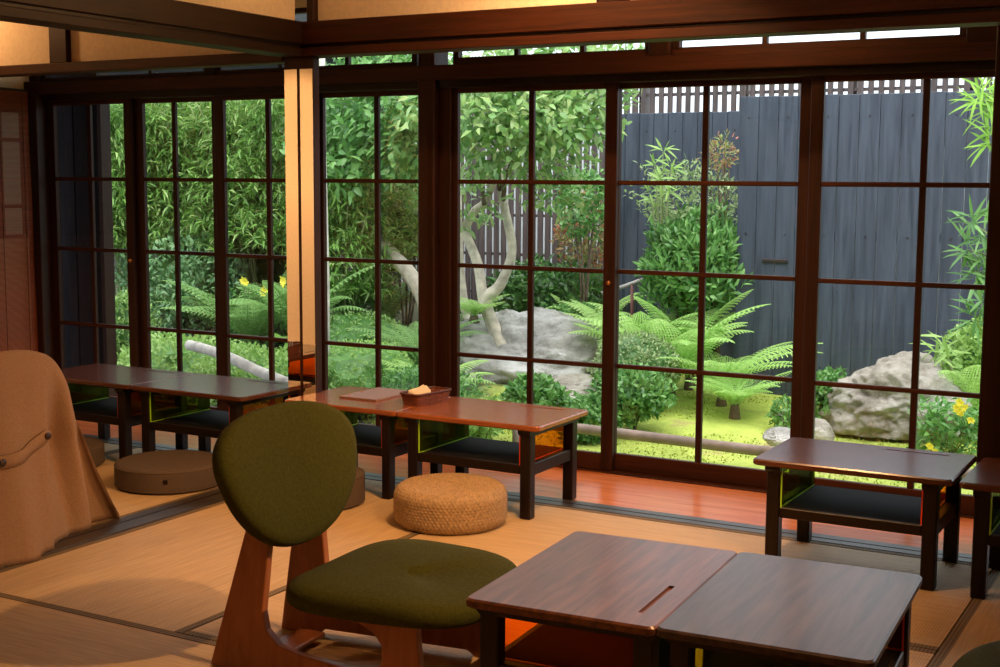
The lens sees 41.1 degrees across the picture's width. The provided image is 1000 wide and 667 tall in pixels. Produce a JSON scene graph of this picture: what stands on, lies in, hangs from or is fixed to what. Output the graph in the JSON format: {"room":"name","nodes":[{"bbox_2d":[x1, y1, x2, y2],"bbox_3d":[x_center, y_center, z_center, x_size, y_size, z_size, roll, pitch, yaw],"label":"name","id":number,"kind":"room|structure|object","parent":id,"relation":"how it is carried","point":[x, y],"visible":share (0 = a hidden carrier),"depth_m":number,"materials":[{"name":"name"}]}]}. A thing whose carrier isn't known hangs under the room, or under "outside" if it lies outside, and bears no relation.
{"room":"cafe","nodes":[
{"label":"cafe","id":0,"kind":"room"},
{"bbox_2d":[0,76,32,351],"bbox_3d":[-4.408,-0.498,4.685,0.100,2.600,7.100,4,8,29],"label":"wall","id":1,"kind":"structure","parent":0,"point":[6,82],"depth_m":7.56,"materials":[{"name":"paint"}]},
{"bbox_2d":[0,89,28,238],"bbox_3d":[-2.833,-0.942,7.415,0.061,0.830,0.500,4,8,29],"label":"window","id":2,"kind":"structure","parent":1,"relation":"in","point":[5,91],"depth_m":7.53,"materials":[{"name":"brown wood"}]},
{"bbox_2d":[0,87,37,351],"bbox_3d":[-2.781,-0.467,7.404,0.012,1.790,0.500,4,8,29],"label":"blind","id":3,"kind":"object","parent":2,"relation":"attached to","point":[24,171],"visible":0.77,"depth_m":7.49,"materials":[{"name":"wood"}]},
{"bbox_2d":[24,81,65,367],"bbox_3d":[-2.622,-0.509,7.690,0.095,1.850,0.160,4,8,29],"label":"trim","id":4,"kind":"structure","parent":1,"relation":"attached to","point":[37,108],"depth_m":7.61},
{"bbox_2d":[46,99,140,400],"bbox_3d":[-2.297,-0.437,7.520,0.645,1.741,0.040,4,8,29],"label":"door","id":5,"kind":"structure","parent":1,"relation":"in","point":[128,114],"depth_m":7.49,"materials":[{"name":"brown wood"}]},
{"bbox_2d":[133,97,219,409],"bbox_3d":[-1.754,-0.404,7.261,0.638,1.741,0.028,4,8,29],"label":"door","id":6,"kind":"structure","parent":1,"relation":"in","point":[141,179],"depth_m":7.29,"materials":[{"name":"brown wood"}]},
{"bbox_2d":[214,94,287,412],"bbox_3d":[-1.204,-0.361,6.918,0.665,1.741,0.028,4,8,29],"label":"door","id":7,"kind":"structure","parent":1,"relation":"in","point":[223,254],"depth_m":6.98,"materials":[{"name":"brown wood"}]},
{"bbox_2d":[319,90,418,429],"bbox_3d":[-0.630,-0.325,6.636,0.645,1.741,0.028,4,8,29],"label":"door","id":8,"kind":"structure","parent":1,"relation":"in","point":[377,180],"depth_m":6.66,"materials":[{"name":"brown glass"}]},
{"bbox_2d":[439,88,451,396],"bbox_3d":[-0.245,-0.343,6.390,0.067,1.846,0.080,4,8,29],"label":"trim","id":9,"kind":"structure","parent":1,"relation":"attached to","point":[445,94],"depth_m":6.34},
{"bbox_2d":[37,41,995,94],"bbox_3d":[0.744,-1.154,5.719,7.800,0.068,0.135,4,8,29],"label":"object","id":10,"kind":"structure","parent":1,"relation":"attached to","point":[965,51],"depth_m":5.86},
{"bbox_2d":[42,60,994,100],"bbox_3d":[0.754,-1.105,5.745,7.800,0.037,0.120,4,8,29],"label":"trim","id":11,"kind":"structure","parent":1,"relation":"attached to","point":[985,65],"depth_m":5.87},
{"bbox_2d":[452,83,619,470],"bbox_3d":[0.135,-0.266,6.165,0.873,1.741,0.040,4,8,29],"label":"door","id":12,"kind":"structure","parent":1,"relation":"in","point":[603,460],"depth_m":6.07,"materials":[{"name":"brown wood"}]},
{"bbox_2d":[83,434,989,565],"bbox_3d":[0.426,0.730,5.387,7.800,0.054,0.110,4,8,29],"label":"trim","id":13,"kind":"structure","parent":1,"relation":"attached to","point":[963,557],"depth_m":5.20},
{"bbox_2d":[614,77,811,488],"bbox_3d":[0.885,-0.218,5.792,0.921,1.741,0.028,4,8,29],"label":"door","id":14,"kind":"structure","parent":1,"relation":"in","point":[697,469],"depth_m":5.75,"materials":[{"name":"brown wood"}]},
{"bbox_2d":[555,465,973,518],"bbox_3d":[0.747,0.666,5.955,7.800,0.054,0.118,4,8,29],"label":"trim","id":15,"kind":"structure","parent":1,"relation":"attached to","point":[615,472],"depth_m":5.88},
{"bbox_2d":[800,70,994,515],"bbox_3d":[1.660,-0.159,5.322,0.894,1.741,0.028,4,8,29],"label":"door","id":16,"kind":"structure","parent":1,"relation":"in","point":[816,184],"depth_m":5.41,"materials":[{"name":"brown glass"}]},
{"bbox_2d":[177,0,294,19],"bbox_3d":[-2.428,-1.315,2.989,0.040,0.565,6.260,4,8,29],"label":"wall","id":17,"kind":"structure","parent":0,"point":[285,9],"depth_m":5.52,"materials":[{"name":"paint"}]},
{"bbox_2d":[0,0,595,65],"bbox_3d":[0.402,-1.479,5.065,7.800,0.684,0.040,4,8,29],"label":"wall","id":18,"kind":"structure","parent":0,"point":[20,44],"depth_m":6.20,"materials":[{"name":"paint"}]},
{"bbox_2d":[49,27,70,62],"bbox_3d":[-2.132,-1.653,6.442,0.120,0.684,0.040,4,8,29],"label":"trim","id":19,"kind":"structure","parent":18,"relation":"attached to","point":[59,39],"depth_m":6.45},
{"bbox_2d":[0,53,284,76],"bbox_3d":[-1.965,-1.280,6.404,2.395,0.048,0.095,4,8,29],"label":"trim","id":20,"kind":"structure","parent":18,"relation":"attached to","point":[237,59],"depth_m":6.19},
{"bbox_2d":[284,56,321,398],"bbox_3d":[-0.864,-0.282,5.867,0.159,1.838,0.046,4,8,29],"label":"pillar","id":21,"kind":"structure","parent":18,"relation":"attached to","point":[301,74],"depth_m":5.82,"materials":[{"name":"beige wood"}]},
{"bbox_2d":[294,0,999,58],"bbox_3d":[1.438,-1.110,4.506,5.405,0.147,0.126,4,8,29],"label":"ceiling beam","id":22,"kind":"structure","parent":18,"relation":"attached to","point":[628,21],"depth_m":4.98,"materials":[{"name":"wood"}]},
{"bbox_2d":[972,26,999,560],"bbox_3d":[1.753,-0.301,4.590,0.128,2.200,0.130,4,8,29],"label":"trim","id":23,"kind":"structure","parent":18,"relation":"attached to","point":[988,439],"depth_m":4.58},
{"bbox_2d":[295,0,306,7],"bbox_3d":[0.764,-1.573,5.704,8.000,0.140,0.140,4,8,29],"label":"wall","id":24,"kind":"structure","parent":0,"point":[298,3],"depth_m":6.61,"materials":[{"name":"paint"}]},
{"bbox_2d":[216,7,417,74],"bbox_3d":[-0.926,-1.462,6.636,1.240,0.314,0.040,4,8,29],"label":"window","id":25,"kind":"structure","parent":24,"relation":"in","point":[220,70],"depth_m":6.57,"materials":[{"name":"clear glass"}]},
{"bbox_2d":[418,52,447,386],"bbox_3d":[-0.320,-0.502,6.397,0.090,2.160,0.130,4,8,29],"label":"trim","id":26,"kind":"structure","parent":24,"relation":"attached to","point":[428,92],"depth_m":6.33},
{"bbox_2d":[453,43,648,63],"bbox_3d":[0.225,-1.382,5.995,1.000,0.314,0.040,4,8,29],"label":"window","id":27,"kind":"structure","parent":24,"relation":"in","point":[583,54],"depth_m":5.99,"materials":[{"name":"clear glass"}]},
{"bbox_2d":[673,27,966,54],"bbox_3d":[1.276,-1.308,5.410,1.210,0.314,0.040,4,8,29],"label":"window","id":28,"kind":"structure","parent":24,"relation":"in","point":[678,49],"depth_m":5.39,"materials":[{"name":"clear glass"}]},
{"bbox_2d":[76,420,973,553],"bbox_3d":[0.586,0.701,5.670,7.800,0.048,0.540,4,8,29],"label":"floor","id":29,"kind":"structure","parent":0,"point":[732,505],"depth_m":5.63,"materials":[{"name":"brown wood"}]},
{"bbox_2d":[115,274,977,494],"bbox_3d":[-0.950,0.071,12.201,18.500,0.434,9.000,4,8,29],"label":"ground","id":30,"kind":"structure","parent":0,"point":[752,422],"depth_m":8.96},
{"bbox_2d":[50,72,116,395],"bbox_3d":[-2.762,-0.699,8.014,1.113,2.150,0.080,4,8,29],"label":"fence","id":31,"kind":"object","parent":30,"relation":"on","point":[72,119],"visible":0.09,"depth_m":7.82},
{"bbox_2d":[115,287,160,365],"bbox_3d":[-2.962,0.005,10.435,0.507,0.768,0.720,3,7,18],"label":"shrub","id":32,"kind":"object","parent":30,"relation":"on","point":[121,305],"visible":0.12,"depth_m":10.29,"materials":[{"name":"green plant"}]},
{"bbox_2d":[110,103,191,296],"bbox_3d":[-3.449,-1.164,12.090,1.573,2.243,1.551,2,7,14],"label":"clump","id":33,"kind":"object","parent":30,"relation":"on","point":[115,109],"visible":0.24,"depth_m":11.69,"materials":[{"name":"green plant"}]},
{"bbox_2d":[110,105,249,258],"bbox_3d":[-3.080,-1.087,12.331,1.677,1.995,1.601,4,8,29],"label":"clump","id":34,"kind":"object","parent":30,"relation":"on","point":[181,122],"visible":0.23,"depth_m":11.79,"materials":[{"name":"green plant"}]},
{"bbox_2d":[114,222,251,337],"bbox_3d":[-2.888,-0.408,11.937,1.330,1.202,1.246,0,7,-4],"label":"shrub","id":35,"kind":"object","parent":30,"relation":"on","point":[195,271],"visible":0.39,"depth_m":11.69,"materials":[{"name":"green plant"}]},
{"bbox_2d":[117,323,260,373],"bbox_3d":[-2.249,0.219,9.736,1.104,0.566,1.163,0,7,1],"label":"shrub","id":36,"kind":"object","parent":30,"relation":"on","point":[163,351],"visible":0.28,"depth_m":9.48,"materials":[{"name":"green plant"}]},
{"bbox_2d":[147,100,281,274],"bbox_3d":[-2.741,-1.243,12.701,1.729,2.256,1.708,0,7,-3],"label":"clump","id":37,"kind":"object","parent":30,"relation":"on","point":[185,104],"visible":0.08,"depth_m":12.18,"materials":[{"name":"green plant"}]},
{"bbox_2d":[159,280,346,346],"bbox_3d":[-2.115,-0.111,11.111,1.426,0.683,1.530,-4,8,-32],"label":"fern","id":38,"kind":"object","parent":30,"relation":"on","point":[253,324],"visible":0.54,"depth_m":10.96,"materials":[{"name":"green plant"}]},
{"bbox_2d":[168,99,344,312],"bbox_3d":[-2.171,-1.133,12.055,1.601,2.299,1.619,-4,8,-30],"label":"clump","id":39,"kind":"object","parent":30,"relation":"on","point":[233,118],"visible":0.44,"depth_m":11.60,"materials":[{"name":"green plant"}]},
{"bbox_2d":[185,340,328,389],"bbox_3d":[-1.542,0.215,8.356,0.084,0.206,1.576,-6,9,-42],"label":"fallen branch","id":40,"kind":"object","parent":30,"relation":"on","point":[242,363],"visible":0.48,"depth_m":8.45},
{"bbox_2d":[183,339,332,410],"bbox_3d":[-1.622,0.318,9.282,1.271,0.553,1.185,-1,7,-10],"label":"shrub","id":41,"kind":"object","parent":30,"relation":"on","point":[260,358],"visible":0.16,"depth_m":9.06,"materials":[{"name":"green plant"}]},
{"bbox_2d":[212,263,381,332],"bbox_3d":[-1.670,-0.175,11.057,1.266,0.828,1.189,3,7,25],"label":"fern","id":42,"kind":"object","parent":30,"relation":"on","point":[282,290],"visible":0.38,"depth_m":10.94,"materials":[{"name":"green plant"}]},
{"bbox_2d":[279,178,402,314],"bbox_3d":[-1.354,-0.611,11.543,1.083,1.563,1.105,-2,7,-18],"label":"shrub","id":43,"kind":"object","parent":30,"relation":"on","point":[359,244],"visible":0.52,"depth_m":11.27,"materials":[{"name":"green plant"}]},
{"bbox_2d":[330,310,409,356],"bbox_3d":[-1.172,0.078,10.928,0.842,0.547,1.049,3,7,20],"label":"shrub","id":44,"kind":"object","parent":30,"relation":"on","point":[339,323],"visible":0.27,"depth_m":10.69,"materials":[{"name":"green plant"}]},
{"bbox_2d":[328,338,417,418],"bbox_3d":[-0.982,0.341,9.381,0.757,0.608,1.033,6,9,40],"label":"shrub","id":45,"kind":"object","parent":30,"relation":"on","point":[347,366],"visible":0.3,"depth_m":9.07,"materials":[{"name":"green plant"}]},
{"bbox_2d":[277,52,474,306],"bbox_3d":[-1.028,-1.325,11.326,2.318,2.608,1.350,6,9,40],"label":"tree","id":46,"kind":"object","parent":30,"relation":"on","point":[346,130],"visible":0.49,"depth_m":11.04,"materials":[{"name":"green plant"}]},
{"bbox_2d":[359,172,417,326],"bbox_3d":[-0.846,-0.640,11.799,0.909,1.612,0.918,4,8,29],"label":"shrub","id":47,"kind":"object","parent":30,"relation":"on","point":[407,232],"visible":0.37,"depth_m":11.58,"materials":[{"name":"green plant"}]},
{"bbox_2d":[346,313,487,367],"bbox_3d":[-0.594,0.129,10.528,1.012,0.533,1.146,4,8,29],"label":"fern","id":48,"kind":"object","parent":30,"relation":"on","point":[412,341],"visible":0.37,"depth_m":10.56,"materials":[{"name":"green plant"}]},
{"bbox_2d":[371,364,492,427],"bbox_3d":[-0.486,0.436,8.760,0.732,0.512,0.936,4,8,29],"label":"shrub","id":49,"kind":"object","parent":30,"relation":"on","point":[397,381],"visible":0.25,"depth_m":8.65,"materials":[{"name":"green plant"}]},
{"bbox_2d":[388,43,644,345],"bbox_3d":[0.192,-0.805,9.979,2.077,3.002,1.726,4,8,29],"label":"tree","id":50,"kind":"object","parent":30,"relation":"on","point":[559,121],"visible":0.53,"depth_m":9.76,"materials":[{"name":"green plant"}]},
{"bbox_2d":[460,307,601,384],"bbox_3d":[0.354,0.167,10.867,2.136,0.754,1.234,4,8,32],"label":"rock","id":51,"kind":"object","parent":30,"relation":"on","point":[552,340],"visible":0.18,"depth_m":10.56,"materials":[{"name":"grey stone"}]},
{"bbox_2d":[497,370,572,406],"bbox_3d":[0.243,0.458,9.050,0.533,0.461,0.587,-2,7,-16],"label":"shrub","id":52,"kind":"object","parent":30,"relation":"on","point":[547,392],"visible":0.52,"depth_m":8.92,"materials":[{"name":"green plant"}]},
{"bbox_2d":[480,253,622,313],"bbox_3d":[0.448,-0.265,12.259,1.401,0.958,1.061,1,7,8],"label":"shrub","id":53,"kind":"object","parent":30,"relation":"on","point":[564,285],"visible":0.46,"depth_m":12.01,"materials":[{"name":"green plant"}]},
{"bbox_2d":[460,88,649,313],"bbox_3d":[0.432,-1.168,13.519,2.275,2.850,0.100,4,8,29],"label":"fence","id":54,"kind":"object","parent":30,"relation":"on","point":[479,242],"visible":0.06,"depth_m":13.62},
{"bbox_2d":[549,178,603,268],"bbox_3d":[0.810,-0.623,12.426,0.703,1.656,0.769,4,8,29],"label":"shrub","id":55,"kind":"object","parent":30,"relation":"on","point":[561,239],"visible":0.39,"depth_m":12.32,"materials":[{"name":"green plant"}]},
{"bbox_2d":[552,162,604,303],"bbox_3d":[0.727,-0.604,11.757,0.594,1.816,0.729,4,8,29],"label":"shrub","id":56,"kind":"object","parent":30,"relation":"on","point":[593,218],"visible":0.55,"depth_m":11.66,"materials":[{"name":"green plant"}]},
{"bbox_2d":[557,391,622,443],"bbox_3d":[0.581,0.553,8.511,0.446,0.365,0.529,4,8,29],"label":"shrub","id":57,"kind":"object","parent":30,"relation":"on","point":[593,417],"visible":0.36,"depth_m":8.39,"materials":[{"name":"green plant"}]},
{"bbox_2d":[585,359,679,429],"bbox_3d":[0.867,0.430,8.797,0.750,0.544,0.628,-3,8,-28],"label":"shrub","id":58,"kind":"object","parent":30,"relation":"on","point":[641,393],"visible":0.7,"depth_m":8.62,"materials":[{"name":"green plant"}]},
{"bbox_2d":[586,329,683,385],"bbox_3d":[0.984,0.286,9.510,0.641,0.644,0.854,5,8,33],"label":"shrub","id":59,"kind":"object","parent":30,"relation":"on","point":[642,348],"visible":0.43,"depth_m":9.34,"materials":[{"name":"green plant"}]},
{"bbox_2d":[560,299,718,348],"bbox_3d":[1.010,0.130,10.451,1.314,0.726,1.208,4,8,29],"label":"fern","id":60,"kind":"object","parent":30,"relation":"on","point":[595,315],"visible":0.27,"depth_m":10.35,"materials":[{"name":"green plant"}]},
{"bbox_2d":[362,388,974,494],"bbox_3d":[1.314,0.664,8.628,4.436,0.130,3.538,4,8,29],"label":"tufts","id":61,"kind":"object","parent":30,"relation":"on","point":[692,397],"visible":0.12,"depth_m":8.57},
{"bbox_2d":[574,302,770,397],"bbox_3d":[1.255,0.148,9.961,1.342,0.795,1.202,-1,7,-15],"label":"fern","id":62,"kind":"object","parent":30,"relation":"on","point":[690,351],"visible":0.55,"depth_m":9.84,"materials":[{"name":"green plant"}]},
{"bbox_2d":[619,111,739,369],"bbox_3d":[1.815,-0.768,11.486,1.880,2.259,0.068,4,8,29],"label":"fence","id":63,"kind":"object","parent":30,"relation":"on","point":[683,130],"visible":0.31,"depth_m":11.62,"materials":[{"name":"wood"}]},
{"bbox_2d":[624,153,737,376],"bbox_3d":[1.551,-0.501,10.839,0.897,1.930,1.148,-5,8,-37],"label":"shrub","id":64,"kind":"object","parent":30,"relation":"on","point":[673,213],"visible":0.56,"depth_m":10.69,"materials":[{"name":"green plant"}]},
{"bbox_2d":[638,137,685,245],"bbox_3d":[1.266,-0.978,10.466,0.463,1.122,0.258,4,8,29],"label":"sprig","id":65,"kind":"object","parent":64,"relation":"attached to","point":[656,175],"visible":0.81,"depth_m":10.44,"materials":[{"name":"green plant"}]},
{"bbox_2d":[626,289,753,390],"bbox_3d":[1.517,0.059,10.407,1.002,0.873,1.061,4,8,29],"label":"fern","id":66,"kind":"object","parent":30,"relation":"on","point":[687,384],"visible":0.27,"depth_m":10.26,"materials":[{"name":"green plant"}]},
{"bbox_2d":[632,197,753,385],"bbox_3d":[1.573,-0.311,10.639,1.034,1.573,1.193,1,7,6],"label":"shrub","id":67,"kind":"object","parent":30,"relation":"on","point":[679,250],"visible":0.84,"depth_m":10.32,"materials":[{"name":"green plant"}]},
{"bbox_2d":[695,128,738,364],"bbox_3d":[1.776,-0.583,10.719,0.399,2.105,0.355,-4,8,-33],"label":"shrub","id":68,"kind":"object","parent":30,"relation":"on","point":[723,167],"visible":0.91,"depth_m":10.62,"materials":[{"name":"green plant"}]},
{"bbox_2d":[685,366,791,419],"bbox_3d":[1.657,0.448,9.285,0.722,0.372,0.804,4,8,29],"label":"fern","id":69,"kind":"object","parent":30,"relation":"on","point":[734,397],"visible":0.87,"depth_m":9.26,"materials":[{"name":"green plant"}]},
{"bbox_2d":[658,342,822,406],"bbox_3d":[1.624,0.325,9.700,1.324,0.503,1.398,4,8,29],"label":"fern","id":70,"kind":"object","parent":30,"relation":"on","point":[742,367],"visible":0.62,"depth_m":9.64,"materials":[{"name":"green plant"}]},
{"bbox_2d":[553,423,971,478],"bbox_3d":[1.150,0.634,7.703,3.804,0.070,0.068,4,8,31],"label":"log","id":71,"kind":"object","parent":30,"relation":"on","point":[627,434],"visible":0.3,"depth_m":7.75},
{"bbox_2d":[622,77,992,172],"bbox_3d":[3.498,-1.729,10.916,5.716,1.000,0.100,4,8,29],"label":"fence","id":72,"kind":"object","parent":30,"relation":"on","point":[856,87],"visible":0.05,"depth_m":11.59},
{"bbox_2d":[815,366,846,418],"bbox_3d":[2.220,0.455,9.067,0.423,0.497,0.601,3,7,22],"label":"shrub","id":73,"kind":"object","parent":30,"relation":"on","point":[828,374],"visible":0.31,"depth_m":8.91,"materials":[{"name":"green plant"}]},
{"bbox_2d":[733,90,991,396],"bbox_3d":[3.494,-0.544,9.399,3.803,2.313,0.084,4,8,29],"label":"fence","id":74,"kind":"object","parent":30,"relation":"on","point":[864,140],"visible":0.54,"depth_m":9.82,"materials":[{"name":"wood"}]},
{"bbox_2d":[818,351,971,440],"bbox_3d":[2.654,0.378,8.854,0.988,0.518,0.908,4,8,29],"label":"rock","id":75,"kind":"object","parent":30,"relation":"on","point":[857,412],"visible":0.73,"depth_m":8.55,"materials":[{"name":"grey stone"}]},
{"bbox_2d":[906,395,978,456],"bbox_3d":[2.739,0.573,8.093,0.495,0.462,0.531,4,8,29],"label":"flowering plant","id":76,"kind":"object","parent":30,"relation":"on","point":[958,409],"visible":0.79,"depth_m":8.01,"materials":[{"name":"green plant"}]},
{"bbox_2d":[936,317,982,428],"bbox_3d":[3.261,0.271,9.082,0.549,0.836,0.990,3,7,25],"label":"shrub","id":77,"kind":"object","parent":30,"relation":"on","point":[973,357],"visible":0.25,"depth_m":8.84,"materials":[{"name":"green plant"}]},
{"bbox_2d":[943,194,988,349],"bbox_3d":[2.984,-0.379,8.201,0.535,0.963,0.238,4,8,29],"label":"branch","id":78,"kind":"object","parent":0,"point":[973,226],"visible":0.79,"depth_m":8.22,"materials":[{"name":"green plant"}]},
{"bbox_2d":[947,77,994,166],"bbox_3d":[2.901,-1.292,7.910,0.496,0.628,0.347,4,8,29],"label":"branch","id":79,"kind":"object","parent":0,"point":[988,105],"visible":0.71,"depth_m":7.95,"materials":[{"name":"green plant"}]},
{"bbox_3d":[-1.155,1.104,2.595,7.800,0.075,6.350,4,8,29],"label":"floor","id":80,"kind":"structure","parent":0,"visible":0},
{"bbox_2d":[0,593,219,666],"bbox_3d":[-1.169,0.942,3.470,1.915,0.046,0.955,4,8,29],"label":"mat","id":81,"kind":"object","parent":80,"relation":"on","point":[33,633],"visible":1,"depth_m":3.81,"materials":[{"name":"wicker"}]},
{"bbox_2d":[0,489,223,568],"bbox_3d":[-2.448,0.953,3.308,0.145,0.058,6.350,4,8,29],"label":"trim","id":82,"kind":"structure","parent":80,"relation":"on","point":[125,523],"depth_m":5.13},
{"bbox_2d":[105,443,132,453],"bbox_3d":[-2.687,0.644,5.959,0.955,0.046,1.920,4,8,29],"label":"mat","id":83,"kind":"object","parent":80,"relation":"on","point":[109,448],"visible":0.07,"depth_m":6.53,"materials":[{"name":"wicker"}]},
{"bbox_2d":[61,363,194,458],"bbox_3d":[-1.873,0.380,6.456,0.660,0.376,0.455,4,8,29],"label":"table","id":84,"kind":"object","parent":83,"relation":"on","point":[89,385],"visible":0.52,"depth_m":6.37,"materials":[{"name":"brown wood"}]},
{"bbox_2d":[72,398,140,416],"bbox_3d":[-1.867,0.364,6.460,0.515,0.015,0.380,4,8,29],"label":"shelf","id":85,"kind":"object","parent":84,"relation":"attached to","point":[82,407],"depth_m":6.42,"materials":[{"name":"black fabric"}]},
{"bbox_2d":[91,447,218,525],"bbox_3d":[-1.850,0.703,5.492,0.955,0.046,1.920,4,8,29],"label":"mat","id":86,"kind":"object","parent":80,"relation":"on","point":[126,503],"visible":0.23,"depth_m":5.54,"materials":[{"name":"wicker"}]},
{"bbox_2d":[114,450,216,494],"bbox_3d":[-1.430,0.595,5.773,0.464,0.111,0.466,-1,7,-9],"label":"floor cushion","id":87,"kind":"object","parent":86,"relation":"on","point":[163,472],"visible":0.86,"depth_m":5.61,"materials":[{"name":"beige fabric"}]},
{"bbox_2d":[131,373,287,452],"bbox_3d":[-1.291,0.421,6.132,0.660,0.376,0.455,4,8,29],"label":"table","id":88,"kind":"object","parent":86,"relation":"on","point":[181,404],"visible":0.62,"depth_m":6.08,"materials":[{"name":"brown wood"}]},
{"bbox_2d":[154,409,245,429],"bbox_3d":[-1.286,0.405,6.136,0.515,0.015,0.380,4,8,29],"label":"shelf","id":89,"kind":"object","parent":88,"relation":"attached to","point":[185,419],"depth_m":6.12,"materials":[{"name":"black fabric"}]},
{"bbox_3d":[-2.056,0.407,4.802,0.799,0.701,0.614,4,8,29],"label":"chair","id":90,"kind":"object","parent":86,"relation":"on","visible":0},
{"bbox_2d":[0,350,119,567],"bbox_3d":[-1.790,0.422,4.614,0.407,0.710,1.197,4,8,29],"label":"coat","id":91,"kind":"object","parent":90,"relation":"on","point":[52,488],"visible":1,"depth_m":4.67,"materials":[{"name":"fabric"}]},
{"bbox_2d":[0,479,420,633],"bbox_3d":[-0.877,0.772,4.951,0.965,0.046,1.920,4,8,29],"label":"mat","id":92,"kind":"object","parent":80,"relation":"on","point":[174,573],"visible":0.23,"depth_m":4.54,"materials":[{"name":"wicker"}]},
{"bbox_2d":[285,386,449,499],"bbox_3d":[-0.569,0.465,5.786,0.574,0.376,0.455,4,8,29],"label":"table","id":93,"kind":"object","parent":92,"relation":"on","point":[386,441],"visible":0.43,"depth_m":5.59,"materials":[{"name":"brown wood"}]},
{"bbox_2d":[352,424,407,446],"bbox_3d":[-0.564,0.449,5.790,0.448,0.015,0.380,4,8,29],"label":"shelf","id":94,"kind":"object","parent":93,"relation":"attached to","point":[366,435],"depth_m":5.76,"materials":[{"name":"black fabric"}]},
{"bbox_2d":[397,397,587,519],"bbox_3d":[-0.030,0.503,5.486,0.660,0.376,0.455,4,8,29],"label":"table","id":95,"kind":"object","parent":92,"relation":"on","point":[438,433],"visible":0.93,"depth_m":5.42,"materials":[{"name":"brown wood"}]},
{"bbox_2d":[424,437,562,463],"bbox_3d":[-0.025,0.487,5.490,0.515,0.015,0.380,4,8,29],"label":"shelf","id":96,"kind":"object","parent":95,"relation":"attached to","point":[451,450],"depth_m":5.44,"materials":[{"name":"black fabric"}]},
{"bbox_2d":[183,591,935,666],"bbox_3d":[0.156,0.908,3.828,1.935,0.046,0.960,4,8,29],"label":"mat","id":97,"kind":"object","parent":80,"relation":"on","point":[352,649],"visible":0.22,"depth_m":3.78,"materials":[{"name":"wicker"}]},
{"bbox_2d":[211,401,516,666],"bbox_3d":[-0.358,0.561,3.564,0.802,0.701,0.616,4,7,26],"label":"chair","id":98,"kind":"object","parent":97,"relation":"on","point":[286,471],"visible":0.95,"depth_m":3.56,"materials":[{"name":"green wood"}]},
{"bbox_2d":[212,401,356,546],"bbox_3d":[-0.584,0.385,3.655,0.153,0.375,0.613,4,7,26],"label":"backrest cushion","id":99,"kind":"object","parent":98,"relation":"on","point":[286,471],"depth_m":3.60,"materials":[{"name":"green fabric"}]},
{"bbox_2d":[286,539,516,628],"bbox_3d":[-0.236,0.659,3.530,0.540,0.082,0.585,4,7,26],"label":"seat cushion","id":100,"kind":"object","parent":98,"relation":"on","point":[394,583],"depth_m":3.40,"materials":[{"name":"green fabric"}]},
{"bbox_2d":[466,531,736,666],"bbox_3d":[0.265,0.765,3.240,0.455,0.376,0.660,4,7,26],"label":"table","id":101,"kind":"object","parent":97,"relation":"on","point":[594,599],"visible":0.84,"depth_m":3.12,"materials":[{"name":"brown wood"}]},
{"bbox_2d":[505,625,669,666],"bbox_3d":[0.271,0.751,3.233,0.380,0.015,0.515,4,7,26],"label":"shelf","id":102,"kind":"object","parent":101,"relation":"attached to","point":[541,645],"depth_m":3.16,"materials":[{"name":"black wood"}]},
{"bbox_2d":[657,552,921,666],"bbox_3d":[0.675,0.790,3.047,0.455,0.376,0.660,4,7,26],"label":"table","id":103,"kind":"object","parent":97,"relation":"on","point":[759,610],"visible":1,"depth_m":2.93,"materials":[{"name":"brown wood"}]},
{"bbox_2d":[409,499,992,652],"bbox_3d":[0.627,0.814,4.662,1.935,0.046,0.955,4,8,29],"label":"mat","id":104,"kind":"object","parent":80,"relation":"on","point":[934,614],"visible":0.26,"depth_m":4.85,"materials":[{"name":"wicker"}]},
{"bbox_2d":[393,473,507,535],"bbox_3d":[-0.191,0.650,5.144,0.440,0.164,0.440,2,7,14],"label":"woven pouf","id":105,"kind":"object","parent":104,"relation":"on","point":[439,504],"visible":1,"depth_m":4.98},
{"bbox_2d":[753,437,976,590],"bbox_3d":[1.259,0.612,4.614,0.660,0.376,0.455,4,8,29],"label":"table","id":106,"kind":"object","parent":104,"relation":"on","point":[791,466],"visible":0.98,"depth_m":4.55,"materials":[{"name":"brown wood"}]},
{"bbox_2d":[783,485,945,523],"bbox_3d":[1.264,0.596,4.619,0.515,0.015,0.380,4,8,29],"label":"shelf","id":107,"kind":"object","parent":106,"relation":"attached to","point":[812,503],"depth_m":4.56,"materials":[{"name":"black fabric"}]},
{"bbox_2d":[928,569,999,666],"bbox_3d":[1.656,0.950,3.540,0.955,0.046,1.920,4,8,29],"label":"mat","id":108,"kind":"object","parent":80,"relation":"on","point":[979,625],"visible":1,"depth_m":3.96,"materials":[{"name":"wicker"}]},
{"bbox_2d":[952,640,999,666],"bbox_3d":[1.321,0.670,2.704,0.802,0.701,0.616,4,8,29],"label":"chair","id":109,"kind":"object","parent":108,"relation":"on","point":[985,655],"visible":1,"depth_m":2.95,"materials":[{"name":"green wood"}]},
{"bbox_2d":[959,457,999,599],"bbox_3d":[1.848,0.654,4.275,0.660,0.376,0.455,4,8,29],"label":"table","id":110,"kind":"object","parent":108,"relation":"on","point":[983,479],"visible":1,"depth_m":4.23,"materials":[{"name":"brown wood"}]},
{"bbox_3d":[-2.726,0.096,-0.353,8.000,2.600,0.100,4,8,29],"label":"wall","id":111,"kind":"structure","parent":0,"visible":0},
{"bbox_2d":[0,0,301,56],"bbox_3d":[-2.429,-0.961,3.033,0.124,0.147,6.265,4,8,29],"label":"trim","id":112,"kind":"structure","parent":111,"relation":"attached to","point":[168,21],"depth_m":5.02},
{"bbox_3d":[6.789,-0.403,22.432,70.000,0.050,34.400,4,8,29],"label":"floor","id":113,"kind":"structure","parent":0,"visible":0},
{"bbox_2d":[109,14,988,349],"bbox_3d":[-2.460,-1.937,16.751,23.200,4.200,0.600,4,8,29],"label":"wall","id":114,"kind":"structure","parent":113,"relation":"on","point":[598,131],"depth_m":15.16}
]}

